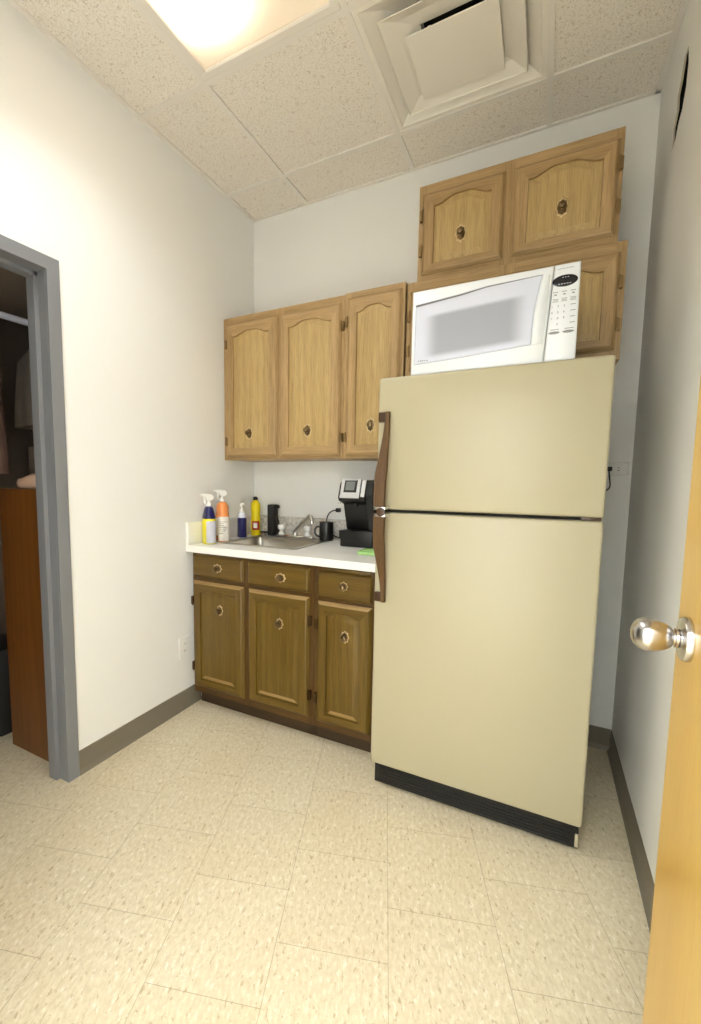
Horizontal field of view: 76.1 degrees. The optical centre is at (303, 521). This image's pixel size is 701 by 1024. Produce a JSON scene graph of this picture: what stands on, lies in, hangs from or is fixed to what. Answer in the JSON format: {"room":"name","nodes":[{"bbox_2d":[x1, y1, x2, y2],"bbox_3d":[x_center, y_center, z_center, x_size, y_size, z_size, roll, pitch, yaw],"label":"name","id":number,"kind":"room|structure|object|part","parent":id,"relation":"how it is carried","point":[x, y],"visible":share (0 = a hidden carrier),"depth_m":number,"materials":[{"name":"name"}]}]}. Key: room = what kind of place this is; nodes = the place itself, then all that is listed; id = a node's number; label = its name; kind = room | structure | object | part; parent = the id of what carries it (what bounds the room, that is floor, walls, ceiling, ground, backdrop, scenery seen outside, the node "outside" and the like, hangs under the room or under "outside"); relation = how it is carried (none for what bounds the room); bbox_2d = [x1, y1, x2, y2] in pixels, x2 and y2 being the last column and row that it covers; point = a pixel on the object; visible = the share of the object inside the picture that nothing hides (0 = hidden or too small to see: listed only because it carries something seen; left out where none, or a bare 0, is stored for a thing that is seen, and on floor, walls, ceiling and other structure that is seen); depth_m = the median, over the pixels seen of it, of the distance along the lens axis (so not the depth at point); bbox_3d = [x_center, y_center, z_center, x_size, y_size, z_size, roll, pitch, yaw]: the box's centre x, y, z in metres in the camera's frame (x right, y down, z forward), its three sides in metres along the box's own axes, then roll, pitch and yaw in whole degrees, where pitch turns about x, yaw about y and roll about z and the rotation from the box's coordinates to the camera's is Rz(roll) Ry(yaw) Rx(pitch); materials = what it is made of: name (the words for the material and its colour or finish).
{"room":"office kitchenette","nodes":[
{"label":"office kitchenette","id":0,"kind":"room"},
{"bbox_2d":[0,318,33,634],"bbox_3d":[-2.103,-0.252,2.301,0.100,2.500,2.700,3,6,28],"label":"wall","id":1,"kind":"structure","parent":0,"point":[14,337],"depth_m":2.74,"materials":[{"name":"brown"}]},
{"bbox_2d":[0,0,253,750],"bbox_3d":[-0.943,-0.473,1.782,0.090,3.058,2.720,3,6,28],"label":"wall","id":2,"kind":"structure","parent":0,"point":[154,259],"depth_m":1.98,"materials":[{"name":"white paint"}]},
{"bbox_2d":[0,267,27,319],"bbox_3d":[-1.358,-0.986,1.715,0.628,0.025,2.250,3,6,28],"label":"closet shelf","id":3,"kind":"object","parent":2,"relation":"attached to","point":[13,293],"visible":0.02,"depth_m":1.95,"materials":[{"name":"brown wood"}]},
{"bbox_2d":[0,234,79,782],"bbox_3d":[-1.212,0.078,1.335,0.114,2.040,1.020,3,6,28],"label":"trim","id":4,"kind":"structure","parent":2,"relation":"attached to","point":[41,271],"depth_m":1.72,"materials":[{"name":"grey metal"}]},
{"bbox_2d":[79,684,201,775],"bbox_3d":[-0.756,0.976,2.183,0.014,0.101,0.755,3,6,28],"label":"baseboard","id":5,"kind":"structure","parent":2,"relation":"attached to","point":[97,752],"depth_m":2.11,"materials":[{"name":"brown plastic"}]},
{"bbox_2d":[179,635,188,659],"bbox_3d":[-0.637,0.670,2.378,0.008,0.117,0.074,3,6,28],"label":"wall outlet","id":6,"kind":"object","parent":2,"relation":"attached to","point":[184,641],"visible":1,"depth_m":2.37,"materials":[{"name":"white plastic"}]},
{"bbox_2d":[0,699,649,1023],"bbox_3d":[-0.962,1.174,1.029,3.455,0.080,4.320,3,6,28],"label":"floor","id":7,"kind":"structure","parent":0,"point":[223,865],"depth_m":1.32,"materials":[{"name":"tile"}]},
{"bbox_2d":[0,633,11,736],"bbox_3d":[-1.471,0.800,2.283,0.240,0.420,0.300,3,6,28],"label":"storage bin","id":8,"kind":"object","parent":7,"relation":"on","point":[5,702],"visible":0.2,"depth_m":2.12,"materials":[{"name":"black"}]},
{"bbox_2d":[0,488,48,761],"bbox_3d":[-1.005,0.420,2.283,0.347,1.185,0.800,3,6,28],"label":"bookcase","id":9,"kind":"object","parent":7,"relation":"on","point":[18,506],"visible":0.23,"depth_m":1.94,"materials":[{"name":"brown wood"}]},
{"bbox_2d":[16,474,35,488],"bbox_3d":[-1.146,-0.176,1.924,0.220,0.066,0.090,2,6,19],"label":"folded cloth","id":10,"kind":"object","parent":9,"relation":"on","point":[27,482],"visible":0.45,"depth_m":1.89,"materials":[{"name":"beige fabric"}]},
{"bbox_2d":[28,447,34,474],"bbox_3d":[-1.059,-0.256,2.120,0.320,0.190,0.310,3,6,28],"label":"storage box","id":11,"kind":"object","parent":9,"relation":"on","point":[30,449],"visible":0.11,"depth_m":2.04,"materials":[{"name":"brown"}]},
{"bbox_2d":[191,552,317,735],"bbox_3d":[-0.142,0.577,2.481,0.726,0.850,0.657,3,6,28],"label":"base cabinet","id":12,"kind":"object","parent":7,"relation":"on","point":[254,618],"visible":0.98,"depth_m":2.20,"materials":[{"name":"brown wood"}]},
{"bbox_3d":[-0.442,0.236,2.283,0.328,0.118,0.018,3,6,28],"label":"drawer","id":13,"kind":"part","parent":12,"relation":"part of","materials":[{"name":"brown wood"}]},
{"bbox_3d":[-0.444,0.605,2.316,0.328,0.580,0.020,3,6,28],"label":"door","id":14,"kind":"part","parent":12,"relation":"part of","materials":[{"name":"brown wood"}]},
{"bbox_3d":[-0.123,0.486,2.105,0.029,0.029,0.026,3,6,28],"label":"knob","id":15,"kind":"part","parent":12,"relation":"part of","materials":[{"name":"brown metal"}]},
{"bbox_3d":[-0.123,0.260,2.113,0.342,0.120,0.018,3,6,28],"label":"drawer","id":16,"kind":"part","parent":12,"relation":"part of","materials":[{"name":"brown wood"}]},
{"bbox_3d":[-0.126,0.623,2.146,0.339,0.574,0.020,3,6,28],"label":"door","id":17,"kind":"part","parent":12,"relation":"part of","materials":[{"name":"brown wood"}]},
{"bbox_2d":[186,515,375,571],"bbox_3d":[-0.010,0.083,2.377,1.050,0.155,0.638,3,6,28],"label":"countertop","id":18,"kind":"structure","parent":12,"relation":"on","point":[331,554],"depth_m":2.24,"materials":[{"name":"white laminate"}]},
{"bbox_2d":[200,494,215,543],"bbox_3d":[-0.510,-0.018,2.398,0.097,0.268,0.088,3,6,28],"label":"spray bottle","id":19,"kind":"object","parent":18,"relation":"on","point":[208,517],"visible":1,"depth_m":2.37,"materials":[{"name":"yellow"}]},
{"bbox_2d":[214,490,229,541],"bbox_3d":[-0.459,-0.036,2.490,0.082,0.288,0.090,-3,6,-30],"label":"spray bottle","id":20,"kind":"object","parent":18,"relation":"on","point":[222,514],"visible":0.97,"depth_m":2.46,"materials":[{"name":"orange plastic"}]},
{"bbox_2d":[237,503,246,537],"bbox_3d":[-0.370,-0.013,2.675,0.050,0.208,0.071,-2,6,-24],"label":"pump bottle","id":21,"kind":"object","parent":18,"relation":"on","point":[241,519],"visible":0.98,"depth_m":2.66,"materials":[{"name":"blue plastic"}]},
{"bbox_2d":[251,496,259,535],"bbox_3d":[-0.300,-0.039,2.779,0.056,0.241,0.077,-3,6,-30],"label":"soap bottle","id":22,"kind":"object","parent":18,"relation":"on","point":[255,505],"visible":1,"depth_m":2.75,"materials":[{"name":"yellow plastic"}]},
{"bbox_2d":[220,534,326,549],"bbox_3d":[-0.149,0.187,2.514,0.480,0.162,0.440,3,6,28],"label":"sink","id":23,"kind":"object","parent":18,"relation":"in","point":[269,541],"visible":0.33,"depth_m":2.61,"materials":[{"name":"silver metal"}]},
{"bbox_2d":[260,531,268,535],"bbox_3d":[-0.235,0.069,2.716,0.073,0.033,0.050,3,6,28],"label":"strainer","id":24,"kind":"object","parent":23,"relation":"on","point":[263,533],"visible":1,"depth_m":2.71,"materials":[{"name":"silver metal"}]},
{"bbox_2d":[267,504,279,535],"bbox_3d":[-0.179,-0.012,2.743,0.074,0.190,0.052,3,6,28],"label":"soap dispenser","id":25,"kind":"object","parent":23,"relation":"on","point":[272,509],"visible":0.91,"depth_m":2.73,"materials":[{"name":"black plastic"}]},
{"bbox_2d":[275,515,314,538],"bbox_3d":[-0.049,0.023,2.634,0.266,0.143,0.072,3,6,28],"label":"faucet","id":26,"kind":"object","parent":18,"relation":"on","point":[281,527],"visible":1,"depth_m":2.61,"materials":[{"name":"silver metal"}]},
{"bbox_3d":[-0.133,0.043,2.693,0.050,0.060,0.050,3,6,28],"label":"handle","id":27,"kind":"part","parent":26,"relation":"part of","materials":[{"name":"white plastic"}]},
{"bbox_3d":[-0.052,0.085,2.654,0.250,0.016,0.048,3,6,28],"label":"plate","id":28,"kind":"part","parent":26,"relation":"part of","materials":[{"name":"silver metal"}]},
{"bbox_3d":[-0.001,0.019,2.604,0.160,0.129,0.032,5,7,41],"label":"spout","id":29,"kind":"part","parent":26,"relation":"part of","materials":[{"name":"silver metal"}]},
{"bbox_3d":[0.024,0.052,2.610,0.050,0.060,0.050,3,6,28],"label":"handle","id":30,"kind":"part","parent":26,"relation":"part of","materials":[{"name":"white plastic"}]},
{"bbox_2d":[314,521,333,540],"bbox_3d":[0.120,0.052,2.545,0.103,0.104,0.080,3,6,28],"label":"mug","id":31,"kind":"object","parent":18,"relation":"on","point":[325,527],"visible":1,"depth_m":2.51,"materials":[{"name":"black ceramic"}]},
{"bbox_3d":[0.078,0.054,2.538,0.039,0.066,0.010,0,5,-1],"label":"handle","id":32,"kind":"part","parent":31,"relation":"part of","materials":[{"name":"black ceramic"}]},
{"bbox_2d":[326,479,376,547],"bbox_3d":[0.240,-0.057,2.419,0.362,0.354,0.293,3,6,28],"label":"coffee maker","id":33,"kind":"object","parent":18,"relation":"on","point":[357,495],"visible":0.83,"depth_m":2.29,"materials":[{"name":"black plastic"}]},
{"bbox_3d":[0.239,-0.171,2.267,0.105,0.100,0.043,3,6,28],"label":"panel","id":34,"kind":"part","parent":33,"relation":"part of","materials":[{"name":"silver metal"}]},
{"bbox_3d":[0.384,-0.078,2.338,0.036,0.245,0.252,3,6,28],"label":"water tank","id":35,"kind":"part","parent":33,"relation":"part of","materials":[{"name":"black plastic"}]},
{"bbox_2d":[357,548,374,555],"bbox_3d":[0.317,0.142,2.116,0.094,0.016,0.114,3,6,28],"label":"pad","id":36,"kind":"object","parent":18,"relation":"on","point":[367,551],"visible":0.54,"depth_m":2.08,"materials":[{"name":"green"}]},
{"bbox_2d":[313,566,374,752],"bbox_3d":[0.309,0.604,2.241,0.294,0.850,0.657,3,6,28],"label":"base cabinet","id":37,"kind":"object","parent":7,"relation":"on","point":[344,603],"visible":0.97,"depth_m":1.98,"materials":[{"name":"brown wood"}]},
{"bbox_3d":[0.167,0.284,1.930,0.027,0.027,0.026,3,6,28],"label":"knob","id":38,"kind":"part","parent":37,"relation":"part of","materials":[{"name":"brown metal"}]},
{"bbox_3d":[0.174,0.510,1.948,0.029,0.029,0.026,3,6,28],"label":"knob","id":39,"kind":"part","parent":37,"relation":"part of","materials":[{"name":"brown metal"}]},
{"bbox_3d":[0.175,0.648,1.987,0.260,0.572,0.020,3,6,28],"label":"door","id":40,"kind":"part","parent":37,"relation":"part of","materials":[{"name":"brown wood"}]},
{"bbox_3d":[0.177,0.287,1.954,0.258,0.120,0.018,3,6,28],"label":"drawer","id":41,"kind":"part","parent":37,"relation":"part of","materials":[{"name":"brown wood"}]},
{"bbox_2d":[371,355,615,848],"bbox_3d":[0.798,0.263,1.839,0.821,1.613,0.835,3,6,28],"label":"refrigerator","id":42,"kind":"object","parent":7,"relation":"on","point":[490,483],"visible":1,"depth_m":1.53,"materials":[{"name":"beige metal"}]},
{"bbox_3d":[0.286,0.138,1.672,0.044,0.341,0.053,3,6,28],"label":"handle","id":43,"kind":"part","parent":42,"relation":"part of","materials":[{"name":"brown plastic"}]},
{"bbox_3d":[0.289,-0.225,1.638,0.044,0.359,0.053,3,6,28],"label":"handle","id":44,"kind":"part","parent":42,"relation":"part of","materials":[{"name":"brown plastic"}]},
{"bbox_3d":[0.607,0.482,1.604,0.728,1.010,0.057,3,6,28],"label":"fridge door","id":45,"kind":"part","parent":42,"relation":"part of","materials":[{"name":"beige metal"}]},
{"bbox_2d":[411,261,580,375],"bbox_3d":[0.707,-0.679,1.656,0.516,0.296,0.407,3,6,28],"label":"microwave","id":46,"kind":"object","parent":42,"relation":"on","point":[526,317],"visible":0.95,"depth_m":1.48,"materials":[{"name":"white"}]},
{"bbox_3d":[0.578,-0.774,1.500,0.398,0.032,0.001,3,6,28],"label":"window trim","id":47,"kind":"part","parent":46,"relation":"part of","materials":[{"name":"grey plastic"}]},
{"bbox_3d":[0.752,-0.674,1.410,0.046,0.208,0.018,3,6,28],"label":"handle","id":48,"kind":"part","parent":46,"relation":"part of","materials":[{"name":"white plastic"}]},
{"bbox_3d":[0.814,-0.656,1.404,0.088,0.294,0.029,3,6,28],"label":"control panel","id":49,"kind":"part","parent":46,"relation":"part of","materials":[{"name":"white plastic"}]},
{"bbox_3d":[0.613,-0.275,1.532,0.728,0.487,0.057,3,6,28],"label":"freezer door","id":50,"kind":"part","parent":42,"relation":"part of","materials":[{"name":"beige metal"}]},
{"bbox_3d":[1.277,0.189,2.021,0.152,0.835,0.017,3,6,28],"label":"power cord","id":51,"kind":"part","parent":42,"relation":"part of","materials":[{"name":"black plastic"}]},
{"bbox_2d":[7,0,688,221],"bbox_3d":[-0.008,-1.702,1.192,1.985,0.024,2.440,3,6,28],"label":"ceiling","id":52,"kind":"structure","parent":0,"point":[307,118],"depth_m":1.82,"materials":[{"name":"tile"}]},
{"bbox_2d":[137,0,340,80],"bbox_3d":[-0.414,-1.736,1.098,0.587,0.104,1.196,3,6,28],"label":"ceiling light","id":53,"kind":"object","parent":52,"relation":"attached to","point":[214,36],"visible":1,"depth_m":1.55,"materials":[{"name":"white plastic"}]},
{"bbox_2d":[351,0,547,130],"bbox_3d":[0.555,-1.787,1.614,0.586,0.133,0.586,3,6,28],"label":"ceiling vent","id":54,"kind":"object","parent":52,"relation":"in","point":[430,59],"visible":1,"depth_m":1.63,"materials":[{"name":"white metal"}]},
{"bbox_3d":[0.565,-1.730,1.639,0.305,0.016,0.293,3,6,28],"label":"plate","id":55,"kind":"part","parent":54,"relation":"part of","materials":[{"name":"white metal"}]},
{"bbox_2d":[254,93,660,733],"bbox_3d":[0.639,-0.518,2.408,2.105,3.058,0.120,3,6,28],"label":"wall","id":56,"kind":"structure","parent":0,"point":[367,237],"depth_m":2.30,"materials":[{"name":"white paint"}]},
{"bbox_2d":[224,295,358,461],"bbox_3d":[-0.068,-0.744,2.498,0.743,0.790,0.350,3,6,28],"label":"upper cabinet","id":57,"kind":"object","parent":56,"relation":"attached to","point":[284,367],"visible":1,"depth_m":2.35,"materials":[{"name":"brown wood"}]},
{"bbox_3d":[-0.290,-0.733,2.460,0.337,0.740,0.020,3,6,28],"label":"door","id":58,"kind":"part","parent":57,"relation":"part of","materials":[{"name":"brown wood"}]},
{"bbox_3d":[0.031,-0.712,2.289,0.345,0.740,0.020,3,6,28],"label":"door","id":59,"kind":"part","parent":57,"relation":"part of","materials":[{"name":"brown wood"}]},
{"bbox_2d":[334,497,344,516],"bbox_3d":[0.211,-0.089,2.603,0.074,0.117,0.008,3,6,28],"label":"wall outlet","id":60,"kind":"object","parent":56,"relation":"attached to","point":[337,504],"visible":0.75,"depth_m":2.60,"materials":[{"name":"white plastic"}]},
{"bbox_2d":[343,282,407,460],"bbox_3d":[0.392,-0.719,2.252,0.298,0.797,0.350,3,6,28],"label":"upper cabinet","id":61,"kind":"object","parent":56,"relation":"attached to","point":[375,318],"visible":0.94,"depth_m":2.13,"materials":[{"name":"brown wood"}]},
{"bbox_2d":[405,240,627,375],"bbox_3d":[0.895,-0.861,1.969,0.820,0.428,0.350,3,6,28],"label":"upper cabinet","id":62,"kind":"object","parent":56,"relation":"attached to","point":[603,267],"visible":0.42,"depth_m":1.70,"materials":[{"name":"brown wood"}]},
{"bbox_3d":[0.649,-0.858,1.944,0.376,0.353,0.020,3,6,28],"label":"door","id":63,"kind":"part","parent":62,"relation":"part of","materials":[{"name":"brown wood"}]},
{"bbox_3d":[1.010,-0.837,1.751,0.372,0.353,0.020,3,6,28],"label":"door","id":64,"kind":"part","parent":62,"relation":"part of","materials":[{"name":"brown wood"}]},
{"bbox_2d":[417,126,625,281],"bbox_3d":[0.904,-1.273,1.927,0.747,0.400,0.350,3,6,28],"label":"upper cabinet","id":65,"kind":"object","parent":56,"relation":"attached to","point":[566,197],"visible":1,"depth_m":1.78,"materials":[{"name":"brown wood"}]},
{"bbox_3d":[0.661,-1.227,1.878,0.027,0.027,0.026,3,6,28],"label":"knob","id":66,"kind":"part","parent":65,"relation":"part of","materials":[{"name":"brown metal"}]},
{"bbox_3d":[0.672,-1.263,1.895,0.332,0.338,0.020,3,6,28],"label":"door","id":67,"kind":"part","parent":65,"relation":"part of","materials":[{"name":"brown wood"}]},
{"bbox_3d":[0.990,-1.212,1.702,0.027,0.027,0.026,3,6,28],"label":"knob","id":68,"kind":"part","parent":65,"relation":"part of","materials":[{"name":"brown metal"}]},
{"bbox_3d":[1.003,-1.243,1.719,0.350,0.338,0.020,3,6,28],"label":"door","id":69,"kind":"part","parent":65,"relation":"part of","materials":[{"name":"brown wood"}]},
{"bbox_2d":[588,725,610,750],"bbox_3d":[1.007,0.984,2.269,0.921,0.101,0.012,3,6,28],"label":"baseboard","id":70,"kind":"structure","parent":56,"relation":"attached to","point":[598,737],"depth_m":2.07,"materials":[{"name":"brown plastic"}]},
{"bbox_2d":[607,462,628,475],"bbox_3d":[1.366,-0.233,1.968,0.117,0.060,0.008,3,6,28],"label":"wall outlet","id":71,"kind":"object","parent":56,"relation":"attached to","point":[618,468],"visible":0.59,"depth_m":1.96,"materials":[{"name":"white plastic"}]},
{"bbox_2d":[614,465,621,472],"bbox_3d":[1.382,-0.232,1.957,0.028,0.033,0.003,3,6,28],"label":"socket","id":72,"kind":"object","parent":71,"relation":"attached to","point":[617,468],"depth_m":1.96,"materials":[{"name":"white plastic"}]},
{"bbox_2d":[612,0,700,883],"bbox_3d":[0.904,-0.364,0.798,0.130,3.058,2.720,3,6,28],"label":"wall","id":73,"kind":"structure","parent":0,"point":[670,360],"depth_m":1.45,"materials":[{"name":"white paint"}]},
{"bbox_2d":[607,730,654,931],"bbox_3d":[0.836,1.103,0.988,0.014,0.101,2.439,3,6,28],"label":"baseboard","id":74,"kind":"structure","parent":73,"relation":"attached to","point":[646,884],"depth_m":1.51,"materials":[{"name":"brown plastic"}]},
{"bbox_3d":[-0.630,-0.319,0.187,2.235,3.058,0.130,3,6,28],"label":"wall","id":75,"kind":"structure","parent":0,"visible":0},
{"bbox_2d":[630,376,700,1023],"bbox_3d":[0.377,0.179,0.323,0.116,2.033,0.906,3,6,28],"label":"door","id":76,"kind":"structure","parent":75,"relation":"in","point":[673,978],"depth_m":0.66,"materials":[{"name":"brown wood"}]},
{"bbox_3d":[0.536,0.173,0.679,0.061,0.051,0.051,3,6,28],"label":"knob","id":77,"kind":"part","parent":76,"relation":"part of","materials":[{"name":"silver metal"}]},
{"bbox_3d":[-2.162,-0.117,0.864,1.160,2.500,0.100,3,6,28],"label":"wall","id":78,"kind":"structure","parent":0,"visible":0},
{"bbox_2d":[0,311,27,325],"bbox_3d":[-1.383,-0.870,1.733,0.028,0.028,2.276,3,6,28],"label":"rail","id":79,"kind":"object","parent":78,"relation":"attached to","point":[3,315],"visible":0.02,"depth_m":1.94,"materials":[{"name":"grey metal"}]},
{"bbox_2d":[0,362,9,473],"bbox_3d":[-1.410,-0.558,1.908,0.380,0.696,0.152,3,6,28],"label":"garment","id":80,"kind":"object","parent":79,"relation":"hanging from","point":[4,459],"visible":1,"depth_m":1.85,"materials":[{"name":"brown fabric"}]},
{"bbox_2d":[14,350,32,429],"bbox_3d":[-1.216,-0.681,2.066,0.400,0.476,0.152,3,6,28],"label":"garment","id":81,"kind":"object","parent":79,"relation":"hanging from","point":[22,408],"visible":0.21,"depth_m":2.07,"materials":[{"name":"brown fabric"}]}
]}

